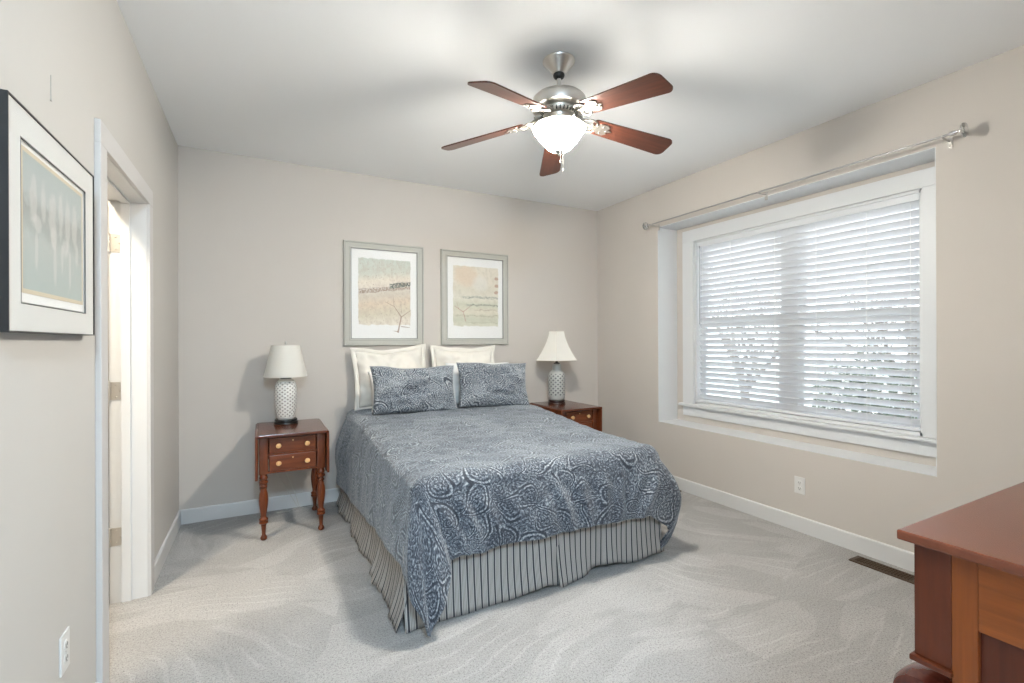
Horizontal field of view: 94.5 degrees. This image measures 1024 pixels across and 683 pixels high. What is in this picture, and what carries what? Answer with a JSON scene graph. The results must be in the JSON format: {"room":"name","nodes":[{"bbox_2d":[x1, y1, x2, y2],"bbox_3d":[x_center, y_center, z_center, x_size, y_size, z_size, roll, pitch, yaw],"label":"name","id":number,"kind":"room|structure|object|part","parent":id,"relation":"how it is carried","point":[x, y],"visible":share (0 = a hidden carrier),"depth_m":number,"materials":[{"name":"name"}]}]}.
{"room":"bedroom","nodes":[
{"label":"bedroom","id":0,"kind":"room"},
{"bbox_2d":[0,0,178,682],"bbox_3d":[-1.036,-0.053,0.670,0.150,2.743,6.156,0,0,-28],"label":"wall","id":1,"kind":"structure","parent":0,"point":[90,54],"depth_m":1.46,"materials":[{"name":"grey paint"}]},
{"bbox_2d":[0,89,94,335],"bbox_3d":[-1.276,-0.289,1.316,0.031,0.536,0.618,0,0,-28],"label":"framed picture","id":2,"kind":"object","parent":1,"relation":"attached to","point":[47,250],"visible":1,"depth_m":1.23,"materials":[{"name":"black metal"}]},
{"bbox_2d":[21,139,83,311],"bbox_3d":[-1.271,-0.289,1.318,0.002,0.390,0.464,0,0,-28],"label":"print","id":3,"kind":"object","parent":2,"relation":"attached to","point":[52,199],"depth_m":1.28,"materials":[{"name":"green paper"}]},
{"bbox_2d":[59,626,69,677],"bbox_3d":[-1.341,0.930,1.420,0.009,0.116,0.072,0,0,-28],"label":"wall outlet","id":4,"kind":"object","parent":1,"relation":"attached to","point":[64,641],"visible":1,"depth_m":1.41,"materials":[{"name":"white plastic"}]},
{"bbox_2d":[64,638,68,650],"bbox_3d":[-1.338,0.910,1.422,0.002,0.033,0.033,0,0,-28],"label":"receptacle","id":5,"kind":"object","parent":4,"relation":"attached to","point":[66,640],"depth_m":1.42,"materials":[{"name":"grey plastic"}]},
{"bbox_2d":[64,651,68,663],"bbox_3d":[-1.338,0.949,1.422,0.002,0.033,0.033,0,0,-28],"label":"receptacle","id":6,"kind":"object","parent":4,"relation":"attached to","point":[66,653],"depth_m":1.42,"materials":[{"name":"grey plastic"}]},
{"bbox_2d":[94,118,154,682],"bbox_3d":[-2.118,0.261,1.899,0.949,2.123,0.943,0,0,-28],"label":"door","id":7,"kind":"structure","parent":1,"relation":"in","point":[124,249],"depth_m":2.40,"materials":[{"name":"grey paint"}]},
{"bbox_2d":[154,510,180,582],"bbox_3d":[-2.164,1.270,2.978,0.014,0.106,0.990,0,0,-28],"label":"baseboard","id":8,"kind":"structure","parent":1,"relation":"attached to","point":[159,561],"depth_m":2.89,"materials":[{"name":"white paint"}]},
{"bbox_2d":[107,145,597,509],"bbox_3d":[-1.327,-0.052,4.069,5.874,2.783,0.120,0,0,-28],"label":"wall","id":9,"kind":"structure","parent":0,"point":[260,241],"depth_m":3.83,"materials":[{"name":"beige paint"}]},
{"bbox_2d":[180,487,340,524],"bbox_3d":[-0.728,1.265,4.309,3.799,0.106,0.014,0,0,-28],"label":"baseboard","id":10,"kind":"structure","parent":9,"relation":"attached to","point":[213,512],"depth_m":3.61,"materials":[{"name":"white paint"}]},
{"bbox_2d":[343,240,423,345],"bbox_3d":[-1.101,-0.406,4.105,0.686,0.883,0.028,0,0,-28],"label":"framed picture","id":11,"kind":"object","parent":9,"relation":"attached to","point":[383,284],"visible":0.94,"depth_m":4.10,"materials":[{"name":"beige paper"}]},
{"bbox_2d":[351,248,416,337],"bbox_3d":[-1.103,-0.406,4.111,0.568,0.765,0.002,0,0,-28],"label":"print","id":12,"kind":"object","parent":11,"relation":"attached to","point":[383,280],"depth_m":4.10},
{"bbox_2d":[440,249,508,344],"bbox_3d":[-0.345,-0.409,4.506,0.695,0.883,0.028,0,0,-28],"label":"framed picture","id":13,"kind":"object","parent":9,"relation":"attached to","point":[474,297],"visible":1,"depth_m":4.50,"materials":[{"name":"beige paper"}]},
{"bbox_2d":[447,256,502,337],"bbox_3d":[-0.348,-0.409,4.512,0.577,0.765,0.002,0,0,-28],"label":"print","id":14,"kind":"object","parent":13,"relation":"attached to","point":[474,283],"depth_m":4.51},
{"bbox_2d":[109,491,915,682],"bbox_3d":[0.151,1.374,1.298,5.874,0.120,6.356,0,0,-28],"label":"floor","id":15,"kind":"structure","parent":0,"point":[732,595],"depth_m":2.25,"materials":[{"name":"carpet"}]},
{"bbox_2d":[255,418,328,540],"bbox_3d":[-1.599,0.967,3.426,0.454,0.707,0.585,0,0,-28],"label":"nightstand","id":16,"kind":"object","parent":15,"relation":"on","point":[304,444],"visible":1,"depth_m":3.23,"materials":[{"name":"brown wood"}]},
{"bbox_3d":[-1.654,0.976,3.151,0.057,0.690,0.057,0,0,-28],"label":"leg","id":17,"kind":"part","parent":16,"relation":"part of","materials":[{"name":"brown wood"}]},
{"bbox_3d":[-1.561,0.813,3.355,0.286,0.102,0.326,0,0,-28],"label":"drawer","id":18,"kind":"part","parent":16,"relation":"part of","materials":[{"name":"brown wood"}]},
{"bbox_3d":[-1.562,0.696,3.355,0.286,0.100,0.326,0,0,-28],"label":"drawer","id":19,"kind":"part","parent":16,"relation":"part of","materials":[{"name":"brown wood"}]},
{"bbox_2d":[263,341,325,512],"bbox_3d":[-1.639,0.657,3.607,0.449,1.326,0.349,0,0,-28],"label":"table lamp","id":20,"kind":"object","parent":16,"relation":"on","point":[285,362],"visible":0.99,"depth_m":3.48,"materials":[{"name":"white ceramic"}]},
{"bbox_3d":[-1.696,0.145,3.549,0.297,0.234,0.297,0,0,-28],"label":"lamp shade","id":21,"kind":"part","parent":20,"relation":"part of","materials":[{"name":"white fabric"}]},
{"bbox_2d":[274,378,296,419],"bbox_3d":[-1.695,0.428,3.549,0.153,0.300,0.153,0,0,-28],"label":"lamp base","id":22,"kind":"object","parent":20,"relation":"on","point":[285,394],"depth_m":3.49,"materials":[{"name":"white ceramic"}]},
{"bbox_3d":[-1.653,0.959,3.728,0.363,0.720,0.121,0,0,-28],"label":"cord","id":23,"kind":"part","parent":20,"relation":"part of","materials":[{"name":"grey plastic"}]},
{"bbox_3d":[-1.546,0.976,3.706,0.057,0.690,0.057,0,0,-28],"label":"leg","id":24,"kind":"part","parent":16,"relation":"part of","materials":[{"name":"brown wood"}]},
{"bbox_3d":[-1.339,0.975,3.318,0.057,0.690,0.057,0,0,-28],"label":"leg","id":25,"kind":"part","parent":16,"relation":"part of","materials":[{"name":"brown wood"}]},
{"bbox_2d":[336,489,663,633],"bbox_3d":[-0.246,0.988,3.394,1.708,0.655,2.044,0,0,-28],"label":"bed","id":26,"kind":"object","parent":15,"relation":"on","point":[503,573],"visible":0.35,"depth_m":2.49,"materials":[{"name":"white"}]},
{"bbox_2d":[335,405,680,636],"bbox_3d":[-0.176,0.914,3.353,1.787,0.754,2.124,0,0,-28],"label":"comforter","id":27,"kind":"object","parent":26,"relation":"on","point":[443,486],"visible":0.97,"depth_m":2.58,"materials":[{"name":"blue fabric"}]},
{"bbox_2d":[368,372,373,410],"bbox_3d":[-0.857,0.386,3.897,0.630,0.344,0.184,0,0,-29],"label":"bed pillow","id":28,"kind":"object","parent":27,"relation":"on","point":[369,373],"visible":0.03,"depth_m":3.77,"materials":[{"name":"white fabric"}]},
{"bbox_2d":[350,344,425,410],"bbox_3d":[-1.022,0.299,4.020,0.666,0.558,0.204,0,0,-29],"label":"sham pillow","id":29,"kind":"object","parent":27,"relation":"on","point":[413,356],"visible":0.5,"depth_m":3.94,"materials":[{"name":"white fabric"}]},
{"bbox_2d":[370,365,457,414],"bbox_3d":[-0.759,0.373,3.716,0.698,0.372,0.243,0,0,-29],"label":"paisley pillow","id":30,"kind":"object","parent":27,"relation":"on","point":[396,390],"visible":1,"depth_m":3.62,"materials":[{"name":"blue fabric"}]},
{"bbox_2d":[430,345,494,366],"bbox_3d":[-0.436,0.296,4.340,0.651,0.538,0.221,0,0,-35],"label":"sham pillow","id":31,"kind":"object","parent":27,"relation":"on","point":[440,355],"visible":0.3,"depth_m":4.30,"materials":[{"name":"white fabric"}]},
{"bbox_2d":[445,362,529,406],"bbox_3d":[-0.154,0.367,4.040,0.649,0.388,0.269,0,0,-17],"label":"paisley pillow","id":32,"kind":"object","parent":27,"relation":"on","point":[481,384],"visible":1,"depth_m":3.96,"materials":[{"name":"blue fabric"}]},
{"bbox_2d":[529,400,601,431],"bbox_3d":[0.506,0.959,4.544,0.454,0.707,0.585,0,0,-28],"label":"nightstand","id":33,"kind":"object","parent":15,"relation":"on","point":[588,415],"visible":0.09,"depth_m":4.39,"materials":[{"name":"brown wood"}]},
{"bbox_2d":[536,329,576,404],"bbox_3d":[0.437,0.241,4.630,0.449,0.730,0.402,0,0,-28],"label":"table lamp","id":34,"kind":"object","parent":33,"relation":"on","point":[556,348],"visible":1,"depth_m":4.55,"materials":[{"name":"white ceramic"}]},
{"bbox_2d":[548,364,564,400],"bbox_3d":[0.438,0.394,4.630,0.166,0.356,0.166,0,0,-28],"label":"lamp base","id":35,"kind":"object","parent":34,"relation":"on","point":[556,377],"depth_m":4.56,"materials":[{"name":"ceramic"}]},
{"bbox_3d":[0.436,0.042,4.630,0.449,0.283,0.402,0,0,-28],"label":"shade trim","id":36,"kind":"part","parent":34,"relation":"part of","materials":[{"name":"white fabric"}]},
{"bbox_3d":[0.436,0.042,4.630,0.443,0.278,0.397,0,0,-28],"label":"lamp shade","id":37,"kind":"part","parent":34,"relation":"part of","materials":[{"name":"white fabric"}]},
{"bbox_3d":[0.543,0.687,4.473,0.286,0.100,0.326,0,0,-28],"label":"drawer","id":38,"kind":"part","parent":33,"relation":"part of","materials":[{"name":"brown wood"}]},
{"bbox_3d":[0.543,0.804,4.473,0.286,0.102,0.326,0,0,-28],"label":"drawer","id":39,"kind":"part","parent":33,"relation":"part of","materials":[{"name":"brown wood"}]},
{"bbox_3d":[0.765,0.967,4.435,0.057,0.690,0.057,0,0,-28],"label":"leg","id":40,"kind":"part","parent":33,"relation":"part of","materials":[{"name":"brown wood"}]},
{"bbox_2d":[849,556,913,583],"bbox_3d":[2.130,1.302,2.709,0.105,0.008,0.321,0,0,-28],"label":"floor vent","id":41,"kind":"object","parent":15,"relation":"in","point":[882,568],"visible":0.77,"depth_m":2.71,"materials":[{"name":"brown metal"}]},
{"bbox_2d":[893,482,1023,682],"bbox_3d":[1.253,0.810,0.807,1.100,1.000,0.614,0,0,-28],"label":"dresser","id":42,"kind":"object","parent":15,"relation":"on","point":[969,557],"visible":1,"depth_m":0.74,"materials":[{"name":"brown wood"}]},
{"bbox_3d":[0.807,0.382,0.536,0.022,0.109,0.411,0,0,-28],"label":"rail","id":43,"kind":"part","parent":42,"relation":"part of","materials":[{"name":"orange wood"}]},
{"bbox_3d":[0.812,0.764,0.536,0.008,0.675,0.427,0,0,-28],"label":"panel","id":44,"kind":"part","parent":42,"relation":"part of","materials":[{"name":"brown wood"}]},
{"bbox_2d":[117,0,1023,210],"bbox_3d":[0.140,-1.490,1.298,5.874,0.120,6.356,0,0,-28],"label":"ceiling","id":45,"kind":"structure","parent":0,"point":[377,88],"depth_m":2.50,"materials":[{"name":"white paint"}]},
{"bbox_2d":[441,52,672,175],"bbox_3d":[0.272,-1.145,2.404,1.244,0.570,1.237,0,0,-28],"label":"ceiling fan","id":46,"kind":"object","parent":45,"relation":"hanging from","point":[559,108],"visible":1,"depth_m":2.34,"materials":[{"name":"brown wood"}]},
{"bbox_3d":[-0.155,-1.095,2.548,0.467,0.007,0.136,-8,13,18],"label":"blade","id":47,"kind":"part","parent":46,"relation":"part of","materials":[{"name":"brown wood"}]},
{"bbox_3d":[-0.005,-1.079,2.082,0.136,0.006,0.467,18,20,33],"label":"blade","id":48,"kind":"part","parent":46,"relation":"part of","materials":[{"name":"brown wood"}]},
{"bbox_3d":[0.241,-1.107,2.834,0.136,0.006,0.467,-14,-6,-1],"label":"blade","id":49,"kind":"part","parent":46,"relation":"part of","materials":[{"name":"brown wood"}]},
{"bbox_3d":[0.241,-1.027,2.417,0.268,0.118,0.268,0,0,-28],"label":"lamp shade","id":50,"kind":"part","parent":46,"relation":"part of","materials":[{"name":"white glass"}]},
{"bbox_3d":[0.485,-1.081,2.081,0.136,0.006,0.467,16,0,-37],"label":"blade","id":51,"kind":"part","parent":46,"relation":"part of","materials":[{"name":"brown wood"}]},
{"bbox_3d":[0.637,-1.098,2.546,0.467,0.006,0.136,8,-14,-18],"label":"blade","id":52,"kind":"part","parent":46,"relation":"part of","materials":[{"name":"brown wood"}]},
{"bbox_2d":[597,45,1023,552],"bbox_3d":[2.131,-0.066,3.372,0.380,2.743,4.356,0,0,-28],"label":"wall","id":53,"kind":"structure","parent":0,"point":[980,179],"depth_m":2.80,"materials":[{"name":"beige paint"}]},
{"bbox_2d":[658,228,677,421],"bbox_3d":[1.470,-0.159,4.469,0.244,1.810,0.004,0,0,-28],"label":"trim","id":54,"kind":"structure","parent":53,"relation":"attached to","point":[667,238],"depth_m":4.46,"materials":[{"name":"white paint"}]},
{"bbox_2d":[673,475,913,571],"bbox_3d":[1.966,1.254,3.273,0.014,0.106,4.343,0,0,-28],"label":"baseboard","id":55,"kind":"structure","parent":53,"relation":"attached to","point":[893,555],"depth_m":3.19,"materials":[{"name":"white paint"}]},
{"bbox_2d":[660,147,934,230],"bbox_3d":[1.948,-1.064,3.562,0.244,0.004,2.050,0,0,-28],"label":"trim","id":56,"kind":"structure","parent":53,"relation":"attached to","point":[925,156],"depth_m":3.25,"materials":[{"name":"white paint"}]},
{"bbox_2d":[659,419,935,476],"bbox_3d":[1.955,0.742,3.562,0.244,0.004,2.050,0,0,-28],"label":"trim","id":57,"kind":"structure","parent":53,"relation":"attached to","point":[846,454],"depth_m":3.25,"materials":[{"name":"white paint"}]},
{"bbox_2d":[794,476,804,494],"bbox_3d":[1.977,0.989,3.255,0.009,0.116,0.072,0,0,-28],"label":"wall outlet","id":58,"kind":"object","parent":53,"relation":"attached to","point":[799,482],"visible":1,"depth_m":3.25,"materials":[{"name":"white plastic"}]},
{"bbox_2d":[642,122,968,229],"bbox_3d":[1.806,-1.077,3.441,0.123,0.086,2.296,0,0,-28],"label":"curtain rod","id":59,"kind":"object","parent":53,"relation":"attached to","point":[964,130],"visible":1,"depth_m":2.84,"materials":[{"name":"grey metal"}]},
{"bbox_2d":[678,166,935,457],"bbox_3d":[2.103,-0.172,3.618,0.199,1.710,1.963,0,0,-28],"label":"window","id":60,"kind":"structure","parent":53,"relation":"in","point":[922,442],"depth_m":3.31,"materials":[{"name":"white paint"}]},
{"bbox_3d":[1.944,0.179,4.022,0.028,0.745,0.772,0,0,-28],"label":"sash","id":61,"kind":"part","parent":60,"relation":"part of","materials":[{"name":"white paint"}]},
{"bbox_3d":[1.968,-0.527,4.037,0.028,0.747,0.772,0,0,-28],"label":"sash","id":62,"kind":"part","parent":60,"relation":"part of","materials":[{"name":"white paint"}]},
{"bbox_2d":[697,193,919,430],"bbox_3d":[2.100,-0.177,3.605,0.062,1.448,1.649,0,0,-28],"label":"window blind","id":63,"kind":"object","parent":60,"relation":"attached to","point":[906,203],"visible":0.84,"depth_m":3.41,"materials":[{"name":"white plastic"}]},
{"bbox_3d":[1.742,-0.162,4.289,0.044,1.390,0.002,0,0,-28],"label":"ladder cord","id":64,"kind":"part","parent":63,"relation":"part of","materials":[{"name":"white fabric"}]},
{"bbox_3d":[2.062,-0.164,3.688,0.044,1.390,0.002,0,0,-28],"label":"ladder cord","id":65,"kind":"part","parent":63,"relation":"part of","materials":[{"name":"white fabric"}]},
{"bbox_3d":[2.101,-0.879,3.607,0.054,0.044,1.649,0,0,-28],"label":"head rail","id":66,"kind":"part","parent":63,"relation":"part of","materials":[{"name":"white plastic"}]},
{"bbox_3d":[2.106,0.538,3.607,0.046,0.018,1.649,0,0,-28],"label":"rail","id":67,"kind":"part","parent":63,"relation":"part of","materials":[{"name":"white plastic"}]},
{"bbox_3d":[2.207,-0.164,3.414,0.044,1.390,0.002,0,0,-28],"label":"ladder cord","id":68,"kind":"part","parent":63,"relation":"part of","materials":[{"name":"white fabric"}]},
{"bbox_3d":[2.357,-0.165,3.132,0.044,1.390,0.002,0,0,-28],"label":"ladder cord","id":69,"kind":"part","parent":63,"relation":"part of","materials":[{"name":"white fabric"}]},
{"bbox_3d":[2.470,-0.165,2.920,0.044,1.390,0.002,0,0,-28],"label":"ladder cord","id":70,"kind":"part","parent":63,"relation":"part of","materials":[{"name":"white fabric"}]},
{"bbox_3d":[2.358,0.178,3.242,0.028,0.745,0.775,0,0,-28],"label":"sash","id":71,"kind":"part","parent":60,"relation":"part of","materials":[{"name":"white paint"}]},
{"bbox_3d":[2.382,-0.528,3.256,0.028,0.747,0.775,0,0,-28],"label":"sash","id":72,"kind":"part","parent":60,"relation":"part of","materials":[{"name":"white paint"}]},
{"bbox_2d":[935,147,936,476],"bbox_3d":[2.433,-0.163,2.655,0.244,1.810,0.004,0,0,-28],"label":"trim","id":73,"kind":"structure","parent":53,"relation":"attached to","point":[935,147],"depth_m":2.60,"materials":[{"name":"white paint"}]},
{"label":"outside","id":74,"kind":"structure","parent":0,"visible":0},
{"bbox_2d":[708,361,916,413],"bbox_3d":[19.157,2.040,15.831,41.326,0.200,60.000,0,0,-28],"label":"ground","id":75,"kind":"structure","parent":74,"point":[708,361],"depth_m":22.30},
{"bbox_2d":[710,253,778,399],"bbox_3d":[5.113,-0.099,10.767,2.611,4.244,2.532,0,0,7],"label":"bare tree","id":76,"kind":"object","parent":75,"relation":"on","point":[758,253],"visible":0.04,"depth_m":10.56,"materials":[{"name":"grey plant"}]},
{"bbox_2d":[806,251,918,417],"bbox_3d":[9.088,-0.331,10.826,3.061,4.698,3.903,0,0,-28],"label":"bare tree","id":77,"kind":"object","parent":75,"relation":"on","point":[850,251],"visible":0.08,"depth_m":11.07,"materials":[{"name":"grey plant"}]},
{"bbox_2d":[811,345,916,418],"bbox_3d":[5.452,1.016,7.229,1.532,2.053,1.539,0,0,-28],"label":"evergreen shrub","id":78,"kind":"object","parent":75,"relation":"on","point":[856,345],"visible":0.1,"depth_m":7.05,"materials":[{"name":"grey plant"}]},
{"bbox_3d":[5.463,1.411,7.257,0.978,1.205,0.999,0,0,-28],"label":"stem","id":79,"kind":"part","parent":78,"relation":"part of","materials":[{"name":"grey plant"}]}
]}

